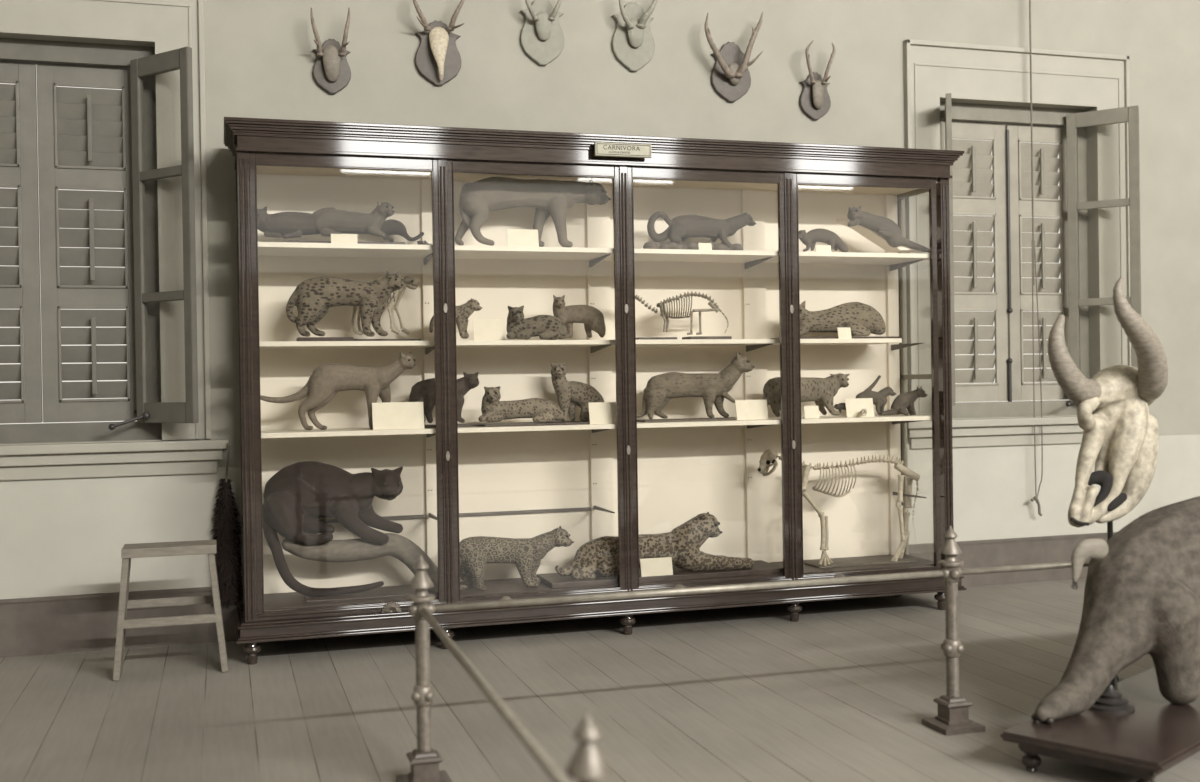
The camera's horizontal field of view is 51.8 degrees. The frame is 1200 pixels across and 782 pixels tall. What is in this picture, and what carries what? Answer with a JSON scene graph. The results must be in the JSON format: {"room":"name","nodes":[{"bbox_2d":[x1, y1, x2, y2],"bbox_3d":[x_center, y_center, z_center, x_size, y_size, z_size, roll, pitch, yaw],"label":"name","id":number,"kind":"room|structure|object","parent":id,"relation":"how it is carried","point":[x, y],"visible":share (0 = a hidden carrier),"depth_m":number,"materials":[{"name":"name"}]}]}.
{"room":"museum","nodes":[
{"label":"museum","id":0,"kind":"room"},
{"bbox_2d":[0,579,1199,781],"bbox_3d":[3.369,1.364,1.885,17.500,0.060,12.648,-1,0,-17],"label":"floor","id":1,"kind":"structure","parent":0,"point":[844,691],"depth_m":5.49,"materials":[{"name":"grey wood"}]},
{"bbox_2d":[113,540,227,680],"bbox_3d":[-2.114,1.070,6.081,0.529,0.629,0.220,-1,0,-17],"label":"wooden stool","id":2,"kind":"object","parent":1,"relation":"on","point":[159,549],"visible":1,"depth_m":6.02,"materials":[{"name":"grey wood"}]},
{"bbox_2d":[396,555,451,781],"bbox_3d":[-0.616,0.974,4.297,0.176,0.806,0.176,-1,0,-17],"label":"barrier post","id":3,"kind":"object","parent":1,"relation":"on","point":[424,761],"visible":0.98,"depth_m":4.27,"materials":[{"name":"metal"}]},
{"bbox_2d":[408,592,435,620],"bbox_3d":[-0.620,0.746,4.295,0.096,0.098,0.098,-1,0,-17],"label":"socket","id":4,"kind":"object","parent":3,"relation":"attached to","point":[420,600],"depth_m":4.27,"materials":[{"name":"metal"}]},
{"bbox_2d":[420,608,568,781],"bbox_3d":[-0.319,0.763,3.258,0.025,0.025,2.100,-1,0,-16],"label":"rail","id":5,"kind":"object","parent":3,"relation":"attached to","point":[532,746],"visible":1,"depth_m":2.95,"materials":[{"name":"metal"}]},
{"bbox_2d":[435,570,942,611],"bbox_3d":[0.389,0.742,4.605,2.050,0.025,0.025,-1,0,-17],"label":"rail","id":6,"kind":"object","parent":3,"relation":"attached to","point":[927,574],"visible":1,"depth_m":4.57,"materials":[{"name":"metal"}]},
{"bbox_2d":[565,712,611,781],"bbox_3d":[-0.016,0.981,2.222,0.176,0.806,0.176,-1,0,-17],"label":"barrier post","id":7,"kind":"object","parent":1,"relation":"on","point":[588,763],"visible":1,"depth_m":2.20,"materials":[{"name":"metal"}]},
{"bbox_2d":[224,117,965,664],"bbox_3d":[0.083,-0.026,7.055,4.227,2.744,0.661,-1,0,-17],"label":"display case","id":8,"kind":"object","parent":1,"relation":"on","point":[628,478],"visible":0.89,"depth_m":7.10,"materials":[{"name":"brown wood"}]},
{"bbox_2d":[257,206,330,242],"bbox_3d":[-1.647,-0.865,6.538,0.416,0.204,0.220,-1,0,-17],"label":"stuffed animal","id":9,"kind":"object","parent":8,"relation":"on","point":[281,224],"visible":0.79,"depth_m":6.48},
{"bbox_2d":[260,352,414,429],"bbox_3d":[-1.395,0.001,6.574,0.812,0.415,0.187,-1,0,-20],"label":"cat","id":10,"kind":"object","parent":8,"relation":"on","point":[326,380],"visible":0.96,"depth_m":6.55},
{"bbox_2d":[286,271,402,340],"bbox_3d":[-1.361,-0.451,6.583,0.610,0.377,0.192,-1,0,-19],"label":"cat","id":11,"kind":"object","parent":8,"relation":"on","point":[313,297],"visible":1,"depth_m":6.53},
{"bbox_2d":[331,234,357,243],"bbox_3d":[-1.338,-0.794,6.458,0.136,0.055,0.018,-1,0,-17],"label":"label card","id":12,"kind":"object","parent":8,"relation":"on","point":[335,238],"visible":1,"depth_m":6.46,"materials":[{"name":"white paper"}]},
{"bbox_2d":[262,461,437,601],"bbox_3d":[-1.305,0.782,6.676,1.014,0.827,0.327,-1,0,-17],"label":"black panther","id":13,"kind":"object","parent":8,"relation":"on","point":[299,494],"visible":0.95,"depth_m":6.56,"materials":[{"name":"fur"}]},
{"bbox_2d":[312,202,404,243],"bbox_3d":[-1.301,-0.891,6.617,0.480,0.245,0.212,-1,0,-17],"label":"stuffed animal","id":14,"kind":"object","parent":8,"relation":"on","point":[327,221],"visible":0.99,"depth_m":6.56},
{"bbox_2d":[351,276,420,340],"bbox_3d":[-1.207,-0.451,6.811,0.422,0.368,0.140,-1,0,-17],"label":"skeleton","id":15,"kind":"object","parent":8,"relation":"on","point":[407,280],"visible":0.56,"depth_m":6.80,"materials":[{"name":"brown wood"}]},
{"bbox_2d":[372,402,424,429],"bbox_3d":[-1.073,0.132,6.565,0.272,0.144,0.043,-1,0,-17],"label":"label card","id":16,"kind":"object","parent":8,"relation":"on","point":[388,415],"visible":1,"depth_m":6.56,"materials":[{"name":"white paper"}]},
{"bbox_2d":[381,219,423,241],"bbox_3d":[-1.131,-0.889,6.854,0.310,0.127,0.086,-1,0,-17],"label":"stuffed animal","id":17,"kind":"object","parent":8,"relation":"on","point":[391,226],"visible":0.74,"depth_m":6.83},
{"bbox_2d":[417,241,431,244],"bbox_3d":[-0.969,-0.799,6.796,0.088,0.058,0.041,-1,0,-17],"label":"dried plant","id":18,"kind":"object","parent":8,"relation":"on","point":[418,242],"visible":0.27,"depth_m":6.79,"materials":[{"name":"grey plant"}]},
{"bbox_2d":[408,372,482,427],"bbox_3d":[-0.854,0.048,6.811,0.411,0.301,0.210,-1,0,-17],"label":"panther cub","id":19,"kind":"object","parent":8,"relation":"on","point":[423,391],"visible":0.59,"depth_m":6.76,"materials":[{"name":"fur"}]},
{"bbox_2d":[429,298,481,338],"bbox_3d":[-0.792,-0.396,6.772,0.292,0.222,0.126,-1,0,-19],"label":"cat","id":20,"kind":"object","parent":8,"relation":"on","point":[463,311],"visible":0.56,"depth_m":6.75},
{"bbox_2d":[473,319,504,339],"bbox_3d":[-0.612,-0.335,6.780,0.170,0.120,0.036,-1,0,-17],"label":"label card","id":21,"kind":"object","parent":8,"relation":"on","point":[483,329],"visible":0.88,"depth_m":6.78,"materials":[{"name":"white paper"}]},
{"bbox_2d":[460,525,573,590],"bbox_3d":[-0.494,0.927,6.861,0.710,0.324,0.197,-1,0,-15],"label":"clouded leopard","id":22,"kind":"object","parent":8,"relation":"on","point":[476,552],"visible":0.89,"depth_m":6.82,"materials":[{"name":"fur"}]},
{"bbox_2d":[507,229,538,246],"bbox_3d":[-0.425,-0.837,6.803,0.175,0.108,0.033,-1,0,-17],"label":"label card","id":23,"kind":"object","parent":8,"relation":"on","point":[515,237],"visible":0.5,"depth_m":6.80,"materials":[{"name":"white paper"}]},
{"bbox_2d":[455,176,610,246],"bbox_3d":[-0.375,-1.000,6.945,0.879,0.397,0.206,-1,0,-17],"label":"cat","id":24,"kind":"object","parent":8,"relation":"on","point":[481,197],"visible":0.98,"depth_m":6.88},
{"bbox_2d":[478,386,589,426],"bbox_3d":[-0.378,0.080,6.918,0.675,0.220,0.324,-1,0,-17],"label":"leopard cub","id":25,"kind":"object","parent":8,"relation":"on","point":[542,412],"visible":1,"depth_m":6.81,"materials":[{"name":"fur"}]},
{"bbox_2d":[506,305,568,339],"bbox_3d":[-0.350,-0.377,6.843,0.380,0.195,0.171,-1,0,-17],"label":"cat","id":26,"kind":"object","parent":8,"relation":"on","point":[547,327],"visible":1,"depth_m":6.82},
{"bbox_2d":[550,363,603,421],"bbox_3d":[-0.123,0.006,7.071,0.323,0.338,0.170,-1,0,-17],"label":"leopard cub","id":27,"kind":"object","parent":8,"relation":"on","point":[570,394],"visible":0.84,"depth_m":7.04,"materials":[{"name":"fur"}]},
{"bbox_2d":[553,295,605,337],"bbox_3d":[-0.118,-0.424,7.027,0.314,0.245,0.144,-1,0,-17],"label":"stuffed animal","id":28,"kind":"object","parent":8,"relation":"on","point":[592,318],"visible":0.88,"depth_m":7.00},
{"bbox_2d":[259,338,901,348],"bbox_3d":[-0.036,-0.274,7.074,3.769,0.026,0.376,-1,0,-17],"label":"shelf","id":29,"kind":"object","parent":8,"relation":"attached to","point":[426,343],"depth_m":7.04,"materials":[{"name":"white paint"}]},
{"bbox_2d":[258,242,929,264],"bbox_3d":[0.064,-0.780,7.069,3.974,0.026,0.442,-1,0,-17],"label":"shelf","id":30,"kind":"object","parent":8,"relation":"attached to","point":[351,253],"depth_m":6.98,"materials":[{"name":"white paint"}]},
{"bbox_2d":[261,414,931,437],"bbox_3d":[0.079,0.195,7.076,3.974,0.026,0.442,-1,0,-17],"label":"shelf","id":31,"kind":"object","parent":8,"relation":"attached to","point":[361,429],"depth_m":6.98,"materials":[{"name":"white paint"}]},
{"bbox_2d":[588,402,615,423],"bbox_3d":[0.015,0.124,6.896,0.160,0.121,0.036,-1,0,-17],"label":"label card","id":32,"kind":"object","parent":8,"relation":"on","point":[599,412],"visible":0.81,"depth_m":6.89,"materials":[{"name":"white paper"}]},
{"bbox_2d":[536,512,782,588],"bbox_3d":[0.357,0.893,7.153,1.413,0.360,0.350,-1,0,-17],"label":"leopard","id":33,"kind":"object","parent":8,"relation":"on","point":[596,562],"visible":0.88,"depth_m":7.06,"materials":[{"name":"fur"}]},
{"bbox_2d":[640,557,672,576],"bbox_3d":[0.319,0.995,6.988,0.189,0.100,0.030,-1,0,-17],"label":"label card","id":34,"kind":"object","parent":33,"relation":"on","point":[649,566],"visible":1,"depth_m":6.98,"materials":[{"name":"white paper"}]},
{"bbox_2d":[635,291,731,339],"bbox_3d":[0.442,-0.437,7.181,0.663,0.285,0.140,-1,0,-17],"label":"skeleton","id":35,"kind":"object","parent":8,"relation":"on","point":[714,306],"visible":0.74,"depth_m":7.16,"materials":[{"name":"brown bone"}]},
{"bbox_2d":[637,352,754,422],"bbox_3d":[0.543,-0.025,7.202,0.736,0.396,0.200,-1,0,-17],"label":"cat","id":36,"kind":"object","parent":8,"relation":"on","point":[660,389],"visible":1,"depth_m":7.16},
{"bbox_2d":[643,211,755,249],"bbox_3d":[0.589,-0.923,7.219,0.704,0.253,0.155,-1,0,-17],"label":"marten","id":37,"kind":"object","parent":8,"relation":"on","point":[681,228],"visible":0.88,"depth_m":7.17,"materials":[{"name":"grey fur"}]},
{"bbox_2d":[698,243,711,249],"bbox_3d":[0.602,-0.825,7.078,0.080,0.048,0.016,-1,0,-17],"label":"label card","id":38,"kind":"object","parent":8,"relation":"on","point":[702,246],"visible":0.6,"depth_m":7.08,"materials":[{"name":"white paper"}]},
{"bbox_2d":[735,399,768,419],"bbox_3d":[0.886,0.110,7.220,0.200,0.117,0.035,-1,0,-17],"label":"label card","id":39,"kind":"object","parent":8,"relation":"on","point":[745,409],"visible":1,"depth_m":7.21,"materials":[{"name":"white paper"}]},
{"bbox_2d":[762,373,849,416],"bbox_3d":[1.233,0.024,7.395,0.595,0.256,0.181,-1,0,-17],"label":"stuffed animal","id":40,"kind":"object","parent":8,"relation":"on","point":[822,391],"visible":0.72,"depth_m":7.37},
{"bbox_2d":[804,406,819,418],"bbox_3d":[1.249,0.125,7.294,0.094,0.075,0.023,-1,0,-17],"label":"label card","id":41,"kind":"object","parent":8,"relation":"on","point":[810,412],"visible":1,"depth_m":7.29,"materials":[{"name":"white paper"}]},
{"bbox_2d":[815,245,830,251],"bbox_3d":[1.319,-0.838,7.298,0.101,0.050,0.016,-1,0,-17],"label":"label card","id":42,"kind":"object","parent":8,"relation":"on","point":[819,248],"visible":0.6,"depth_m":7.30,"materials":[{"name":"white paper"}]},
{"bbox_2d":[799,228,847,251],"bbox_3d":[1.327,-0.901,7.403,0.350,0.146,0.097,-1,0,-17],"label":"stuffed animal","id":43,"kind":"object","parent":8,"relation":"on","point":[810,238],"visible":0.93,"depth_m":7.37},
{"bbox_2d":[771,301,899,338],"bbox_3d":[1.433,-0.429,7.494,0.763,0.234,0.243,-1,0,-17],"label":"stuffed animal","id":44,"kind":"object","parent":8,"relation":"on","point":[862,319],"visible":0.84,"depth_m":7.45},
{"bbox_2d":[758,449,919,567],"bbox_3d":[1.465,0.703,7.519,1.118,0.727,0.220,-1,0,-17],"label":"skeleton","id":45,"kind":"object","parent":8,"relation":"on","point":[769,456],"visible":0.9,"depth_m":7.49,"materials":[{"name":"grey bone"}]},
{"bbox_2d":[834,403,845,412],"bbox_3d":[1.455,0.105,7.409,0.126,0.069,0.042,-1,0,-17],"label":"stuffed animal","id":46,"kind":"object","parent":8,"relation":"on","point":[840,406],"visible":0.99,"depth_m":7.39},
{"bbox_2d":[837,327,851,338],"bbox_3d":[1.461,-0.346,7.388,0.086,0.069,0.022,-1,0,-17],"label":"label card","id":47,"kind":"object","parent":8,"relation":"on","point":[843,332],"visible":1,"depth_m":7.38,"materials":[{"name":"white paper"}]},
{"bbox_2d":[845,398,874,417],"bbox_3d":[1.553,0.101,7.393,0.184,0.113,0.034,-1,0,-17],"label":"label card","id":48,"kind":"object","parent":8,"relation":"on","point":[854,406],"visible":0.98,"depth_m":7.39,"materials":[{"name":"white paper"}]},
{"bbox_2d":[860,409,866,415],"bbox_3d":[1.562,0.126,7.331,0.054,0.044,0.043,-1,0,-17],"label":"skull","id":49,"kind":"object","parent":8,"relation":"on","point":[863,411],"visible":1,"depth_m":7.32},
{"bbox_2d":[856,375,895,414],"bbox_3d":[1.693,0.028,7.581,0.276,0.249,0.090,-1,0,-17],"label":"mongoose","id":50,"kind":"object","parent":8,"relation":"on","point":[879,398],"visible":0.71,"depth_m":7.55,"materials":[{"name":"grey fur"}]},
{"bbox_2d":[837,206,929,252],"bbox_3d":[1.756,-0.980,7.530,0.611,0.268,0.220,-1,0,-17],"label":"stuffed animal","id":51,"kind":"object","parent":8,"relation":"on","point":[882,231],"visible":0.99,"depth_m":7.46},
{"bbox_2d":[880,386,927,415],"bbox_3d":[1.853,0.061,7.558,0.300,0.178,0.113,-1,0,-17],"label":"stuffed animal","id":52,"kind":"object","parent":8,"relation":"on","point":[903,401],"visible":1,"depth_m":7.54},
{"bbox_2d":[922,526,984,735],"bbox_3d":[1.401,0.939,4.916,0.176,0.806,0.176,-1,0,-17],"label":"barrier post","id":53,"kind":"object","parent":1,"relation":"on","point":[952,718],"visible":1,"depth_m":4.89,"materials":[{"name":"metal"}]},
{"bbox_2d":[939,558,962,582],"bbox_3d":[1.397,0.711,4.914,0.096,0.098,0.098,-1,0,-17],"label":"socket","id":54,"kind":"object","parent":53,"relation":"attached to","point":[952,572],"depth_m":4.89,"materials":[{"name":"metal"}]},
{"bbox_2d":[962,560,1089,574],"bbox_3d":[2.406,0.706,5.224,2.051,0.025,0.025,-1,0,-17],"label":"rail","id":55,"kind":"object","parent":53,"relation":"attached to","point":[1014,568],"visible":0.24,"depth_m":5.00,"materials":[{"name":"metal"}]},
{"bbox_2d":[1000,667,1199,781],"bbox_3d":[2.235,1.259,4.776,1.750,0.142,0.560,-1,1,-44],"label":"display stand","id":56,"kind":"object","parent":1,"relation":"on","point":[1145,742],"visible":0.73,"depth_m":4.32,"materials":[{"name":"paint"}]},
{"bbox_2d":[1031,496,1199,724],"bbox_3d":[2.599,0.796,4.995,2.311,0.779,0.504,-1,0,-22],"label":"elephant","id":57,"kind":"object","parent":56,"relation":"on","point":[1142,590],"visible":1,"depth_m":4.62},
{"bbox_2d":[1047,277,1168,683],"bbox_3d":[2.209,0.428,5.279,0.404,1.796,0.583,-1,1,38],"label":"skull","id":58,"kind":"object","parent":1,"relation":"on","point":[1120,437],"visible":0.99,"depth_m":5.23,"materials":[{"name":"beige"}]},
{"bbox_2d":[0,0,1199,466],"bbox_3d":[1.413,-2.283,8.047,17.500,7.200,0.300,-1,0,-17],"label":"wall","id":59,"kind":"structure","parent":0,"point":[260,57],"depth_m":7.64,"materials":[{"name":"paint"}]},
{"bbox_2d":[0,38,198,443],"bbox_3d":[-2.862,-0.804,6.454,1.431,2.160,0.625,-1,0,-17],"label":"window","id":60,"kind":"structure","parent":59,"relation":"in","point":[29,51],"depth_m":6.69,"materials":[{"name":"grey paint"}]},
{"bbox_2d":[0,62,42,423],"bbox_3d":[-3.291,-0.794,6.606,0.530,1.940,0.083,-1,0,-17],"label":"shutter","id":61,"kind":"object","parent":60,"relation":"attached to","point":[20,306],"visible":1,"depth_m":6.66,"materials":[{"name":"grey paint"}]},
{"bbox_2d":[36,64,136,422],"bbox_3d":[-2.782,-0.803,6.768,0.531,1.940,0.082,-1,0,-15],"label":"shutter","id":62,"kind":"object","parent":60,"relation":"attached to","point":[83,144],"visible":0.94,"depth_m":6.75,"materials":[{"name":"grey paint"}]},
{"bbox_2d":[0,0,210,439],"bbox_3d":[-2.989,-0.983,6.519,1.744,2.520,0.045,-1,0,-17],"label":"trim","id":63,"kind":"structure","parent":59,"relation":"attached to","point":[168,24],"depth_m":6.72,"materials":[{"name":"grey wood"}]},
{"bbox_2d":[0,439,228,480],"bbox_3d":[-2.945,0.374,6.507,1.894,0.185,0.100,-1,0,-17],"label":"trim","id":64,"kind":"structure","parent":59,"relation":"attached to","point":[140,458],"depth_m":6.59,"materials":[{"name":"beige wood"}]},
{"bbox_2d":[210,443,242,606],"bbox_3d":[-2.050,0.736,6.764,0.189,0.908,0.106,-1,0,-17],"label":"feather duster","id":65,"kind":"object","parent":59,"relation":"hanging from","point":[226,526],"visible":0.9,"depth_m":6.76,"materials":[{"name":"black"}]},
{"bbox_2d":[310,8,350,94],"bbox_3d":[-1.503,-1.909,6.905,0.229,0.462,0.171,-1,0,-17],"label":"trophy","id":66,"kind":"object","parent":59,"relation":"attached to","point":[331,70],"visible":1,"depth_m":6.94,"materials":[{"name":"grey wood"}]},
{"bbox_2d":[413,0,464,85],"bbox_3d":[-0.926,-2.035,7.077,0.301,0.533,0.181,-1,0,-17],"label":"trophy","id":67,"kind":"object","parent":59,"relation":"attached to","point":[437,58],"visible":1,"depth_m":7.12,"materials":[{"name":"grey wood"}]},
{"bbox_2d":[520,0,563,65],"bbox_3d":[-0.327,-2.153,7.281,0.268,0.439,0.142,-1,0,-17],"label":"trophy","id":68,"kind":"object","parent":59,"relation":"attached to","point":[541,36],"visible":1,"depth_m":7.31,"materials":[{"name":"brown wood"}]},
{"bbox_2d":[0,532,1116,657],"bbox_3d":[1.515,1.165,7.915,17.500,0.305,0.030,-1,0,-17],"label":"baseboard","id":69,"kind":"structure","parent":59,"relation":"attached to","point":[84,622],"depth_m":6.70,"materials":[{"name":"grey wood"}]},
{"bbox_2d":[0,434,1199,598],"bbox_3d":[1.505,0.685,7.920,17.500,0.655,0.012,-1,0,-17],"label":"wainscot","id":70,"kind":"object","parent":59,"relation":"attached to","point":[65,536],"depth_m":6.75,"materials":[{"name":"beige paint"}]},
{"bbox_2d":[611,0,656,71],"bbox_3d":[0.223,-2.187,7.442,0.279,0.491,0.156,-1,0,-17],"label":"trophy","id":71,"kind":"object","parent":59,"relation":"attached to","point":[633,44],"visible":1,"depth_m":7.47,"materials":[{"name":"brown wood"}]},
{"bbox_2d":[705,12,762,102],"bbox_3d":[0.818,-2.071,7.612,0.399,0.545,0.182,-1,0,-17],"label":"trophy","id":72,"kind":"object","parent":59,"relation":"attached to","point":[730,78],"visible":1,"depth_m":7.65,"materials":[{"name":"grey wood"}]},
{"bbox_2d":[799,41,835,120],"bbox_3d":[1.378,-1.962,7.800,0.230,0.477,0.151,-1,0,-17],"label":"trophy","id":73,"kind":"object","parent":59,"relation":"attached to","point":[814,99],"visible":1,"depth_m":7.83,"materials":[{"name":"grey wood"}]},
{"bbox_2d":[907,416,1082,448],"bbox_3d":[2.882,0.271,8.295,1.894,0.185,0.100,-1,0,-17],"label":"trim","id":74,"kind":"structure","parent":59,"relation":"attached to","point":[1061,429],"depth_m":8.22,"materials":[{"name":"beige wood"}]},
{"bbox_2d":[903,39,1130,414],"bbox_3d":[2.839,-1.064,8.307,1.744,2.476,0.045,-1,0,-17],"label":"trim","id":75,"kind":"structure","parent":59,"relation":"attached to","point":[932,69],"depth_m":8.30,"materials":[{"name":"beige paint"}]},
{"bbox_2d":[1029,0,1042,515],"bbox_3d":[2.891,-1.103,8.285,0.098,3.887,0.118,-1,0,-17],"label":"blind cord","id":76,"kind":"object","parent":59,"relation":"hanging from","point":[1034,274],"visible":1,"depth_m":8.26,"materials":[{"name":"beige fabric"}]},
{"bbox_2d":[940,93,1140,417],"bbox_3d":[2.862,-0.884,8.215,1.498,2.116,0.617,-1,0,-17],"label":"window","id":77,"kind":"structure","parent":59,"relation":"in","point":[961,112],"depth_m":8.43,"materials":[{"name":"grey paint"}]},
{"bbox_2d":[941,121,1007,401],"bbox_3d":[2.534,-0.875,8.393,0.533,1.895,0.083,-1,0,-17],"label":"shutter","id":78,"kind":"object","parent":77,"relation":"attached to","point":[972,173],"visible":0.61,"depth_m":8.41,"materials":[{"name":"paint"}]},
{"bbox_2d":[1006,130,1012,312],"bbox_3d":[2.797,-1.159,8.450,0.038,1.255,0.040,-1,0,-17],"label":"bolt","id":79,"kind":"object","parent":78,"relation":"attached to","point":[1009,310],"visible":1,"depth_m":8.44,"materials":[{"name":"black metal"}]},
{"bbox_2d":[1007,358,1012,401],"bbox_3d":[2.822,-0.016,8.452,0.067,0.421,0.040,-1,0,17],"label":"bolt","id":80,"kind":"object","parent":78,"relation":"attached to","point":[1009,360],"visible":0.85,"depth_m":8.45,"materials":[{"name":"black metal"}]},
{"bbox_2d":[1005,125,1069,400],"bbox_3d":[3.053,-0.884,8.559,0.525,1.895,0.082,-1,0,-15],"label":"shutter","id":81,"kind":"object","parent":77,"relation":"attached to","point":[1046,162],"visible":0.86,"depth_m":8.54,"materials":[{"name":"paint"}]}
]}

